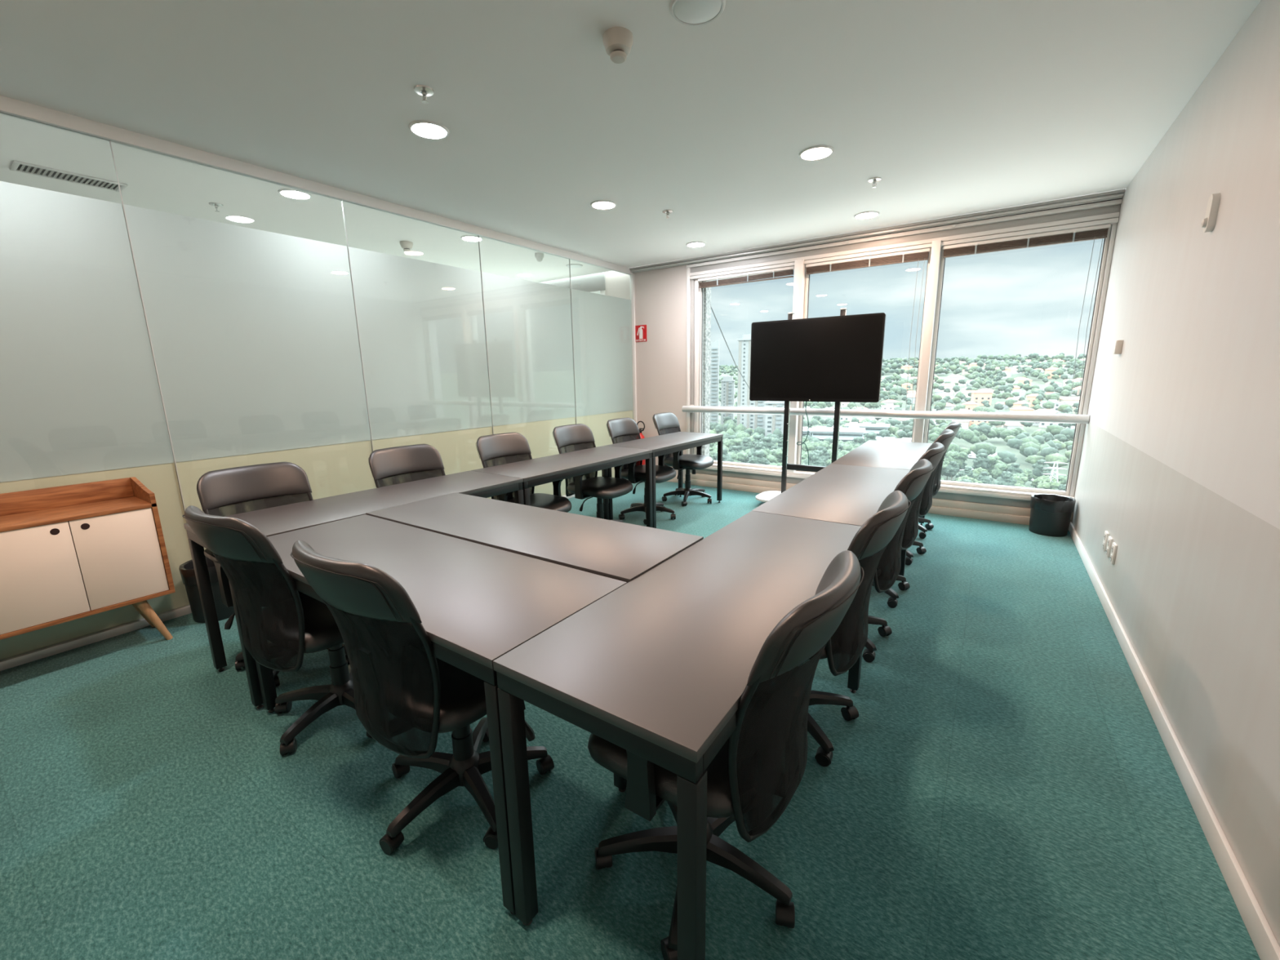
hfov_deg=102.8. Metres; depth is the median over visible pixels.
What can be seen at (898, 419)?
house
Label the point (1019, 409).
house
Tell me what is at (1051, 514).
waste bin
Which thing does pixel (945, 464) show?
broadleaf tree
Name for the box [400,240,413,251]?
smoke detector
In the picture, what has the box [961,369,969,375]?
house
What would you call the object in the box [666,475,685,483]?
baseboard
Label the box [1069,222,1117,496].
trim
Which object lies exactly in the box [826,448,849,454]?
broadleaf tree
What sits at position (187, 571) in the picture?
waste bin
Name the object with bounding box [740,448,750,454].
broadleaf tree
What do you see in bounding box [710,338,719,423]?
apartment tower
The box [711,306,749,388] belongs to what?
cable
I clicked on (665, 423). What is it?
chair
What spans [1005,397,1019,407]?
house
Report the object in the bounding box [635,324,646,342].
sign
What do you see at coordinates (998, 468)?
broadleaf tree
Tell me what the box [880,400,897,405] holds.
house
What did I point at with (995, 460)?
broadleaf tree
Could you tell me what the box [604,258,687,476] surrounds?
wall
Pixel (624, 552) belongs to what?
meeting table
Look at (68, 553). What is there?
base cabinet
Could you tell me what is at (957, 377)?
house
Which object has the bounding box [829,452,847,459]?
broadleaf tree
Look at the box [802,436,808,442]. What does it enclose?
broadleaf tree
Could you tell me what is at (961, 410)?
house
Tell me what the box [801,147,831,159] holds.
diffuser
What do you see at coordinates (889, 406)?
house
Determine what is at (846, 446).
broadleaf tree
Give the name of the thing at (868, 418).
house
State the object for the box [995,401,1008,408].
house
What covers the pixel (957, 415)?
rail
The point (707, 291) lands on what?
window frame
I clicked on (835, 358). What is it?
television
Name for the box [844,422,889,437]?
shed
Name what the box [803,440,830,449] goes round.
broadleaf tree
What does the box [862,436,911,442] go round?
shed
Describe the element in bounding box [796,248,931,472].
window
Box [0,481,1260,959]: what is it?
floor
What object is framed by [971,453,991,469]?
eucalyptus tree
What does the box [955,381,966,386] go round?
house
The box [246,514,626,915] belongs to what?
meeting table
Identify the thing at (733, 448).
eucalyptus tree
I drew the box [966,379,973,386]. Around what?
house
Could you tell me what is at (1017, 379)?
house
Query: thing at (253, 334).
wall
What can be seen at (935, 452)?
chair
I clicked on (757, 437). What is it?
eucalyptus tree
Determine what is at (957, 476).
eucalyptus tree
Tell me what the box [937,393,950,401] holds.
house
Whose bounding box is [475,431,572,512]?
chair
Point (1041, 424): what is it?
house
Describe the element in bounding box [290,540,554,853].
chair
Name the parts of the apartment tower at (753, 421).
crown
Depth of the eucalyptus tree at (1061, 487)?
164.71 m
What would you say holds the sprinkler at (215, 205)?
attached to the ceiling
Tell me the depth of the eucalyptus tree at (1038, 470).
200.46 m
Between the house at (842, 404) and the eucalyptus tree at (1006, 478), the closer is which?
the eucalyptus tree at (1006, 478)
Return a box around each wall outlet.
[1102,530,1109,551]
[1105,536,1113,557]
[1109,542,1117,564]
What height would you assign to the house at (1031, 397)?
14.423 m
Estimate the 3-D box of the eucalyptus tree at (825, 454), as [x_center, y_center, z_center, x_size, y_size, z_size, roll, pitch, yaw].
[78.282,-5.506,223.436,9.733,18.465,9.020,1,12,11]
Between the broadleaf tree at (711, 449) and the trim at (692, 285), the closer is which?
the trim at (692, 285)
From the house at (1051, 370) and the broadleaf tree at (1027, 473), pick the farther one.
the house at (1051, 370)
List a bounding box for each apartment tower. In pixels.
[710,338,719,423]
[737,333,767,429]
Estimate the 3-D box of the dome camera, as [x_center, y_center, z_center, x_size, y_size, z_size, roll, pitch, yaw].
[-1.102,-2.435,5.602,0.100,0.085,0.100,7,14,34]
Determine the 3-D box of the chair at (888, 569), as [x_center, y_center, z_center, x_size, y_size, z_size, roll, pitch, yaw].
[1.064,0.368,2.617,0.691,0.964,0.600,8,15,37]
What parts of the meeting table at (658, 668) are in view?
leg, frame, leg, leg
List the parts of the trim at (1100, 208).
head molding, head panel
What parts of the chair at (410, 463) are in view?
frame, panel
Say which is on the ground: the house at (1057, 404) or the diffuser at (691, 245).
the house at (1057, 404)
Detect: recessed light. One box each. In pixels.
[277,188,311,199]
[408,120,449,139]
[460,235,482,241]
[565,263,582,267]
[590,200,616,209]
[669,0,725,26]
[686,241,706,247]
[799,145,834,160]
[853,210,879,218]
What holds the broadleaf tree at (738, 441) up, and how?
on the ground
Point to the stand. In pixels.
(765, 496)
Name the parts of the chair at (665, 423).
panel, leg, armrest, height lever, leg, seat, leg, armrest, leg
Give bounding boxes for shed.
[802,426,811,436]
[809,426,865,442]
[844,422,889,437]
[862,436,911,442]
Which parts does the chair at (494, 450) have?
armrest, frame, panel, seat, armrest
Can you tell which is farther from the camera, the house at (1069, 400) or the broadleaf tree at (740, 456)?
the house at (1069, 400)
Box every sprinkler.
[208,202,223,212]
[413,84,434,103]
[662,209,672,218]
[867,177,881,187]
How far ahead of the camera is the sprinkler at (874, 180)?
3.59 m
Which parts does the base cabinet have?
door, door, leg, panel, leg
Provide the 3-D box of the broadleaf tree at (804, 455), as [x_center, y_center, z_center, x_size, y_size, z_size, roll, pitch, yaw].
[67.278,-3.086,214.447,14.677,18.083,11.927,-5,12,-21]
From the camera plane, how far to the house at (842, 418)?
457.40 m
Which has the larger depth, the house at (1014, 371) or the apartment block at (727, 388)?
the house at (1014, 371)
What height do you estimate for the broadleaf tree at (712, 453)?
17.825 m
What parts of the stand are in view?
plate, post, post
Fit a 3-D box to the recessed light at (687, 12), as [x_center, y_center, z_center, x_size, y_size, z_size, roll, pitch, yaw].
[0.210,-1.727,1.868,0.204,0.014,0.204,7,14,34]
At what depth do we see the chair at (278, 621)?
1.80 m
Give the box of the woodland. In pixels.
[709,352,1086,467]
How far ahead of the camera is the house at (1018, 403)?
444.42 m
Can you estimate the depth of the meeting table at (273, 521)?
2.54 m
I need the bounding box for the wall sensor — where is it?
[1200,192,1220,232]
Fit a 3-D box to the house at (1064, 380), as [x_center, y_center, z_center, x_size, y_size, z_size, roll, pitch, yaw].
[484.362,-106.959,574.843,9.800,12.054,11.761,-9,14,-33]
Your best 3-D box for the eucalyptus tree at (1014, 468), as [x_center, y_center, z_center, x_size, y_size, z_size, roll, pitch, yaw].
[150.963,-0.702,206.015,6.127,12.511,5.678,4,13,24]
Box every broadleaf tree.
[709,443,715,448]
[709,444,728,452]
[709,448,717,459]
[713,438,736,448]
[727,450,746,462]
[733,436,754,447]
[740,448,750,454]
[759,448,782,463]
[767,462,782,466]
[801,441,821,451]
[801,448,812,453]
[801,452,808,459]
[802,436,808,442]
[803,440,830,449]
[825,458,838,466]
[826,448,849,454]
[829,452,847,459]
[841,442,859,451]
[941,461,959,480]
[943,449,968,478]
[954,475,977,483]
[972,466,990,475]
[973,472,978,479]
[985,455,1004,474]
[989,462,1011,479]
[1013,472,1026,484]
[1013,475,1028,486]
[1013,483,1026,487]
[1022,468,1034,479]
[1022,471,1031,479]
[1030,475,1049,488]
[1036,475,1061,489]
[1047,474,1067,484]
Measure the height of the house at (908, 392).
9.270 m
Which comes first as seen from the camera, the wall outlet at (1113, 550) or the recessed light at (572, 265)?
the wall outlet at (1113, 550)
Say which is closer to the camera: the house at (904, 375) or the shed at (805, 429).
the shed at (805, 429)
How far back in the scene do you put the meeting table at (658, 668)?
1.21 m
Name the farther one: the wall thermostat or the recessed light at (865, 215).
the recessed light at (865, 215)
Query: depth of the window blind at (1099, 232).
4.28 m
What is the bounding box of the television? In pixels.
[749,312,885,402]
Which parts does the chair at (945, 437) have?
leg, leg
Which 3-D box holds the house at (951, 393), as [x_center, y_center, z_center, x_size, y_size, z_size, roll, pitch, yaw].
[357.105,-102.121,593.864,12.199,12.504,10.166,3,12,18]
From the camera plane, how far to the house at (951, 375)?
709.74 m
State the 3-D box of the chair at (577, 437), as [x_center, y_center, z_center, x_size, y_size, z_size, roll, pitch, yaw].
[-0.385,0.015,4.459,0.616,0.964,0.658,-9,14,-36]
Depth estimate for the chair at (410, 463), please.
3.27 m
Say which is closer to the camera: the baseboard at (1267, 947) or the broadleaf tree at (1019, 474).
the baseboard at (1267, 947)
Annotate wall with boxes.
[0,95,636,671]
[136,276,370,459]
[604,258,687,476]
[1071,0,1279,946]
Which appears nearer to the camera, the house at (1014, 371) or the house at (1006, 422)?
the house at (1006, 422)
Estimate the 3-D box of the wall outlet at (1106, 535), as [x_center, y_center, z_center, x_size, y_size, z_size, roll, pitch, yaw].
[2.887,0.379,3.171,0.015,0.116,0.074,7,14,34]
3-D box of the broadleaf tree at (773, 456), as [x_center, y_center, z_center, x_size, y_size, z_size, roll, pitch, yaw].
[55.498,-4.147,218.916,12.763,18.937,15.706,0,12,4]
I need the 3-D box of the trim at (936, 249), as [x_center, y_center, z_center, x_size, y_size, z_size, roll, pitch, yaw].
[2.782,-1.093,4.965,0.072,2.255,0.260,7,14,34]
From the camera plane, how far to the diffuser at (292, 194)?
3.66 m
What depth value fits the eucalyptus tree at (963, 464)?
227.43 m
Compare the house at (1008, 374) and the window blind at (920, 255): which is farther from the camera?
the house at (1008, 374)
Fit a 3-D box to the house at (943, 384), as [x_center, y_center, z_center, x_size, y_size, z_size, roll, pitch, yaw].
[371.032,-109.441,616.114,13.155,13.484,10.962,4,12,21]
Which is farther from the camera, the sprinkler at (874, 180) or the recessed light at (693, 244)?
the recessed light at (693, 244)
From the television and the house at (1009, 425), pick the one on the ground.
the house at (1009, 425)
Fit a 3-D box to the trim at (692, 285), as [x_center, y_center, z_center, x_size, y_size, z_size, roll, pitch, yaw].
[0.671,-1.249,6.357,0.128,2.640,0.155,7,14,34]
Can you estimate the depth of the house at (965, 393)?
540.73 m
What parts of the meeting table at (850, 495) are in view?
leg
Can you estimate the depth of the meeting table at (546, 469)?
3.90 m
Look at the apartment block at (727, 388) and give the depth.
431.22 m
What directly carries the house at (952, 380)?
on the ground
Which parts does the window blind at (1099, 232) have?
rail, pull cord, pull cord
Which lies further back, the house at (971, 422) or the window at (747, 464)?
the house at (971, 422)
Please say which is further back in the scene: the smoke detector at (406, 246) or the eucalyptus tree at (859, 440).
the eucalyptus tree at (859, 440)
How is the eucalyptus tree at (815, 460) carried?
on the ground
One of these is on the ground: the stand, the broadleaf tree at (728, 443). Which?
the broadleaf tree at (728, 443)
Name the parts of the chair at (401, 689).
frame, panel, leg, leg, seat, leg, leg, leg, height lever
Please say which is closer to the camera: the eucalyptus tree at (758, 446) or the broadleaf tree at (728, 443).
the eucalyptus tree at (758, 446)
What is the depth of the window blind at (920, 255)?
4.98 m
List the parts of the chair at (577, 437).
frame, panel, armrest, height lever, seat, tension knob, armrest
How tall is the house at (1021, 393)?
10.345 m
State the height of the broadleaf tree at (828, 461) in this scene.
15.733 m
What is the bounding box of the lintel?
[703,190,1113,281]
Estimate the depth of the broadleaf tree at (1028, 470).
212.17 m
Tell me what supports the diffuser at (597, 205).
attached to the recessed light at (599, 204)
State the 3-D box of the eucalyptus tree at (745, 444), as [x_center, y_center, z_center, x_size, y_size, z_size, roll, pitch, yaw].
[51.328,-11.473,252.602,8.912,19.515,9.617,-4,12,-14]
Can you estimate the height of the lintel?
0.321 m
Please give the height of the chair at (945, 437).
0.964 m
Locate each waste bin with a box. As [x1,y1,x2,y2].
[178,556,234,622]
[1028,493,1075,537]
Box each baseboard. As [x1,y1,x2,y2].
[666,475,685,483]
[1068,521,1279,959]
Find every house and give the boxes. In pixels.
[840,401,849,407]
[840,416,852,421]
[856,417,873,420]
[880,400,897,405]
[880,404,899,410]
[896,417,909,422]
[900,373,909,378]
[901,364,912,373]
[902,382,912,389]
[905,390,915,395]
[906,394,915,404]
[934,390,945,394]
[934,402,955,411]
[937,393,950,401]
[941,383,955,392]
[942,378,958,383]
[942,386,953,395]
[947,374,961,378]
[951,375,964,380]
[952,419,969,426]
[953,408,974,412]
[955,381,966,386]
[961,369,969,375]
[961,390,975,397]
[962,401,978,410]
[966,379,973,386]
[968,363,977,367]
[968,411,988,426]
[970,389,992,405]
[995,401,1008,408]
[995,421,1019,427]
[1000,370,1011,378]
[1003,422,1023,429]
[1004,366,1011,372]
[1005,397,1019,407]
[1009,390,1025,397]
[1009,406,1033,413]
[1010,368,1018,374]
[1012,377,1026,384]
[1012,385,1020,391]
[1013,400,1030,408]
[1017,378,1031,386]
[1026,393,1041,406]
[1032,408,1057,413]
[1038,422,1064,428]
[1040,400,1066,412]
[1044,367,1060,378]
[1044,382,1062,387]
[1059,396,1079,408]
[1062,379,1079,386]
[1071,386,1081,395]
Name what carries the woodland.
on the ground
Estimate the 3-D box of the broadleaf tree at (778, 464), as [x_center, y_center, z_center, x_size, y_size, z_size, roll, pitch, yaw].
[55.430,1.040,199.895,13.739,15.763,11.165,-10,15,-38]
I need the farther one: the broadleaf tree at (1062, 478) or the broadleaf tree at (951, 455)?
the broadleaf tree at (951, 455)
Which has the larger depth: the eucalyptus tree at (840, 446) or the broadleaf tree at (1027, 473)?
the eucalyptus tree at (840, 446)
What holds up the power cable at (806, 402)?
hanging from the television
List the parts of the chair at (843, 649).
leg, seat, leg, frame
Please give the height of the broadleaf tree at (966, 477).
10.959 m
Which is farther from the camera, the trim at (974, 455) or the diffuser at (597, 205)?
the trim at (974, 455)
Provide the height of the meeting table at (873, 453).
0.752 m
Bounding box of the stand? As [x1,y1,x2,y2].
[755,307,847,502]
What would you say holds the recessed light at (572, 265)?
in the ceiling
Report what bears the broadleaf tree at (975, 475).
on the ground
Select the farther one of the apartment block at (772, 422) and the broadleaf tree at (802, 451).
the apartment block at (772, 422)
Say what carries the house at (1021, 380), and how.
on the ground
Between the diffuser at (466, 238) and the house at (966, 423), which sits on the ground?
the house at (966, 423)
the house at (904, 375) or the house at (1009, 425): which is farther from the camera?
the house at (904, 375)
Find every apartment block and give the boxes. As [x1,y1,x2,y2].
[720,376,735,425]
[764,400,784,439]
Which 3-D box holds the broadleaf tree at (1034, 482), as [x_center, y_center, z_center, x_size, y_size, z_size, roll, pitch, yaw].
[155.513,2.542,197.852,7.125,9.177,6.877,-9,14,-34]
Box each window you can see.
[697,271,782,469]
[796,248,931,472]
[923,224,1111,495]
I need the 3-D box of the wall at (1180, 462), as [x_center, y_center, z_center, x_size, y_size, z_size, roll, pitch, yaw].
[1.567,-0.246,0.942,0.150,2.826,8.573,7,14,34]
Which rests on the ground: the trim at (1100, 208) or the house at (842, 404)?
the house at (842, 404)
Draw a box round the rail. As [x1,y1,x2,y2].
[681,404,1089,423]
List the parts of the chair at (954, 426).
leg, leg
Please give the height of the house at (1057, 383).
11.365 m
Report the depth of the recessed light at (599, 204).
3.99 m
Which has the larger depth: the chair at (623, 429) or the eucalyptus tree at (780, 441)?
the eucalyptus tree at (780, 441)
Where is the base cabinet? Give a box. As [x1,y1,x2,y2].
[0,476,175,639]
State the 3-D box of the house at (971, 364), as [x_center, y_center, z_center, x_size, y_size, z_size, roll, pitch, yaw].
[526.712,-177.382,805.638,11.960,14.168,10.120,3,12,17]
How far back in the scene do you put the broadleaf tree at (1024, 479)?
189.54 m
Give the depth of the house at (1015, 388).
571.62 m
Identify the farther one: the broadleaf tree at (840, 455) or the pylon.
the broadleaf tree at (840, 455)
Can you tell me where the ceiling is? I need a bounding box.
[0,0,1261,297]
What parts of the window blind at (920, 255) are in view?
rail, pull cord, pull cord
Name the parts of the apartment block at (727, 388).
crown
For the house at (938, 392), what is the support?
on the ground
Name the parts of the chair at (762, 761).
leg, armrest, seat, leg, leg, leg, leg, frame, panel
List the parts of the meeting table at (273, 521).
leg, leg, frame, leg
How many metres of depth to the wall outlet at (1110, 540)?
3.05 m
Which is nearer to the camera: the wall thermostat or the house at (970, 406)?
the wall thermostat
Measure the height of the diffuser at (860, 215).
0.012 m
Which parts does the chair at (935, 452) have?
leg, leg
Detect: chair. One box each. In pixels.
[182,505,373,755]
[196,462,349,686]
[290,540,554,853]
[368,444,445,488]
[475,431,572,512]
[552,423,632,522]
[587,550,864,959]
[606,417,676,524]
[652,412,713,506]
[803,490,911,766]
[862,458,934,662]
[871,442,946,608]
[905,429,955,564]
[918,421,960,538]
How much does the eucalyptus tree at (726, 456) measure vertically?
19.834 m
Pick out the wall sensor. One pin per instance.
(1208, 224)
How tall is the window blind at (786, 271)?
1.888 m
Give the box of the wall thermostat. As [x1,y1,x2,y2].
[1112,339,1123,354]
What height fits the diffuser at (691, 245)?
0.012 m
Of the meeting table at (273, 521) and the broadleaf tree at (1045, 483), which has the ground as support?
the broadleaf tree at (1045, 483)
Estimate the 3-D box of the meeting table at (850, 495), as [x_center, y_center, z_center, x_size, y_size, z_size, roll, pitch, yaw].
[1.159,0.409,2.940,0.522,0.752,1.466,7,14,33]
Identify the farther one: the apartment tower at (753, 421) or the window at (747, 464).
the apartment tower at (753, 421)
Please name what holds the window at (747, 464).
attached to the lintel
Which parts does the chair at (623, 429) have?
panel, leg, armrest, leg, height lever, seat, leg, armrest, leg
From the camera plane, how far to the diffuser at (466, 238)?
4.90 m
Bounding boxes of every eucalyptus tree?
[712,447,733,462]
[728,445,742,453]
[737,437,753,450]
[746,441,765,461]
[746,450,770,465]
[751,435,763,444]
[759,436,775,449]
[770,436,782,449]
[801,452,825,466]
[812,449,826,466]
[815,445,830,461]
[831,443,843,450]
[848,436,864,444]
[863,432,879,442]
[944,461,959,480]
[955,470,963,478]
[957,459,967,474]
[958,466,973,478]
[959,479,972,482]
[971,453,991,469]
[977,471,993,484]
[992,471,1017,486]
[1006,462,1025,474]
[1031,459,1051,476]
[1054,484,1066,490]
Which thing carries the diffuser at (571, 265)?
attached to the recessed light at (572, 265)
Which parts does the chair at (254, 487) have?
armrest, height lever, leg, frame, panel, leg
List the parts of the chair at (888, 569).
leg, leg, frame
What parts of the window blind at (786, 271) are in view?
rail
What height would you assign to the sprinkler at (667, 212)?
0.050 m
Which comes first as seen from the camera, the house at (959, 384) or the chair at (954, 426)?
the chair at (954, 426)
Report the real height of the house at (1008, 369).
14.497 m
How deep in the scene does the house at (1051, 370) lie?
644.89 m
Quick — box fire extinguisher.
[636,421,645,464]
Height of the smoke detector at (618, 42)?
0.081 m
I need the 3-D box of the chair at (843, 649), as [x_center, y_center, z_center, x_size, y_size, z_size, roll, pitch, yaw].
[0.610,0.510,1.967,0.691,0.964,0.600,8,15,37]
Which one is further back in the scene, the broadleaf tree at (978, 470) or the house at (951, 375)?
the house at (951, 375)
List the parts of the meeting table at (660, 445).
leg, leg, leg, frame, leg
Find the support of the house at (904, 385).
on the ground
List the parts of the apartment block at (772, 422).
crown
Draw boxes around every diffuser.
[280,191,309,199]
[412,123,446,137]
[462,236,481,241]
[567,264,581,267]
[592,201,614,208]
[687,243,704,247]
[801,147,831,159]
[855,213,877,218]
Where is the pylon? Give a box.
[1042,461,1066,482]
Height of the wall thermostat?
0.090 m
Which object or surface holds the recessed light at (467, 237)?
in the ceiling
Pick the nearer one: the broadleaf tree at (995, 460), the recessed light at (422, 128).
the recessed light at (422, 128)
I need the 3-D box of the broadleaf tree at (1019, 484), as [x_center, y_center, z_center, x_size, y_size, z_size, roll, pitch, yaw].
[132.214,6.289,178.602,8.089,10.752,7.808,-5,12,-19]
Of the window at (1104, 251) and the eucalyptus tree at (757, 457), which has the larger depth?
the eucalyptus tree at (757, 457)
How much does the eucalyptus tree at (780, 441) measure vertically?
21.075 m
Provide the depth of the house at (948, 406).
468.71 m
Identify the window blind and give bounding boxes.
[697,266,794,432]
[805,248,929,410]
[942,223,1111,395]
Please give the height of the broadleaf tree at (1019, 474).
10.231 m
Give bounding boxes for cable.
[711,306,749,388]
[796,401,808,465]
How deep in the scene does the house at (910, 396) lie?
529.11 m
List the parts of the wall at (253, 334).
cream panel, cream panel, cream panel, cream panel, cream panel, post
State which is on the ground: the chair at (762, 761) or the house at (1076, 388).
the house at (1076, 388)
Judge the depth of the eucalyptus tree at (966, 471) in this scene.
201.76 m
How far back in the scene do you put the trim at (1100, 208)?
4.70 m
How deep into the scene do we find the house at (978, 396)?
498.51 m
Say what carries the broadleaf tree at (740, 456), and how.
on the ground
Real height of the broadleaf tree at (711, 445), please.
19.147 m
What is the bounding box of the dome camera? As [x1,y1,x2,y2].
[534,253,544,262]
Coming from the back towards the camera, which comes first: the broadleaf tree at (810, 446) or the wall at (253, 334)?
the broadleaf tree at (810, 446)
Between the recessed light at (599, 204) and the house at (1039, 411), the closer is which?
the recessed light at (599, 204)
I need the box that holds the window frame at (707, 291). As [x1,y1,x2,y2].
[702,280,711,456]
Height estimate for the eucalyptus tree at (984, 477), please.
10.804 m
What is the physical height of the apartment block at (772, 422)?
32.000 m
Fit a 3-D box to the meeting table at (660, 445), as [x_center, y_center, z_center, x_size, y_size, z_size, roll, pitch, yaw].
[0.288,-0.037,5.184,0.545,0.752,1.336,7,14,35]
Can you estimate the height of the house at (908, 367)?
16.292 m
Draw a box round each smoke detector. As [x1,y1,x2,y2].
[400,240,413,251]
[602,26,633,63]
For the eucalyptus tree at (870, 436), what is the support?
on the ground
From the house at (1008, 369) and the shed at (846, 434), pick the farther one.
the house at (1008, 369)
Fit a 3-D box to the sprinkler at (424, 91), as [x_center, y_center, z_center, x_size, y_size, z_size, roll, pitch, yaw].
[-1.007,-1.794,2.387,0.088,0.050,0.088,7,14,34]
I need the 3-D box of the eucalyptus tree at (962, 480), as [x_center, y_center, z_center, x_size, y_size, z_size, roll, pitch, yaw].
[107.740,6.475,171.402,7.535,14.139,6.983,-11,15,-40]
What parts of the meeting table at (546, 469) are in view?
leg, frame, leg, leg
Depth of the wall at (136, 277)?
6.72 m
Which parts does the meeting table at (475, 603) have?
leg, frame, leg, leg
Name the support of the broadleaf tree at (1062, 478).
on the ground
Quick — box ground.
[488,360,1079,488]
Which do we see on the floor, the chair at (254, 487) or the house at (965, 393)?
the chair at (254, 487)
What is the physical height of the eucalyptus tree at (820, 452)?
19.973 m
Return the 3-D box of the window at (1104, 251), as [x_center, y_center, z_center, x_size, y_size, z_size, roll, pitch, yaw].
[3.291,-1.012,4.616,1.165,2.220,0.060,7,14,34]
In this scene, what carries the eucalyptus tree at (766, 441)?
on the ground
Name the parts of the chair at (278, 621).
panel, frame, leg, leg, seat, leg, leg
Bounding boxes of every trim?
[629,188,1125,279]
[686,267,699,454]
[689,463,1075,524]
[786,258,805,471]
[913,240,942,442]
[967,450,997,457]
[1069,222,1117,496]
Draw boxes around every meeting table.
[183,470,524,708]
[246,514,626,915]
[365,492,703,582]
[471,445,653,527]
[493,511,862,959]
[605,431,723,528]
[751,463,910,679]
[830,440,932,525]
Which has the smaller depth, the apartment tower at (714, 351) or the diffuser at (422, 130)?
the diffuser at (422, 130)
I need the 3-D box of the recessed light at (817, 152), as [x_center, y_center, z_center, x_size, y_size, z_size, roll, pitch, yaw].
[1.081,-2.002,3.134,0.204,0.014,0.204,7,14,34]
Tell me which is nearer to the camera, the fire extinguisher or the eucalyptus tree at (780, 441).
the fire extinguisher
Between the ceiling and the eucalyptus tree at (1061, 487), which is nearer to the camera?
the ceiling
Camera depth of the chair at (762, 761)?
1.13 m

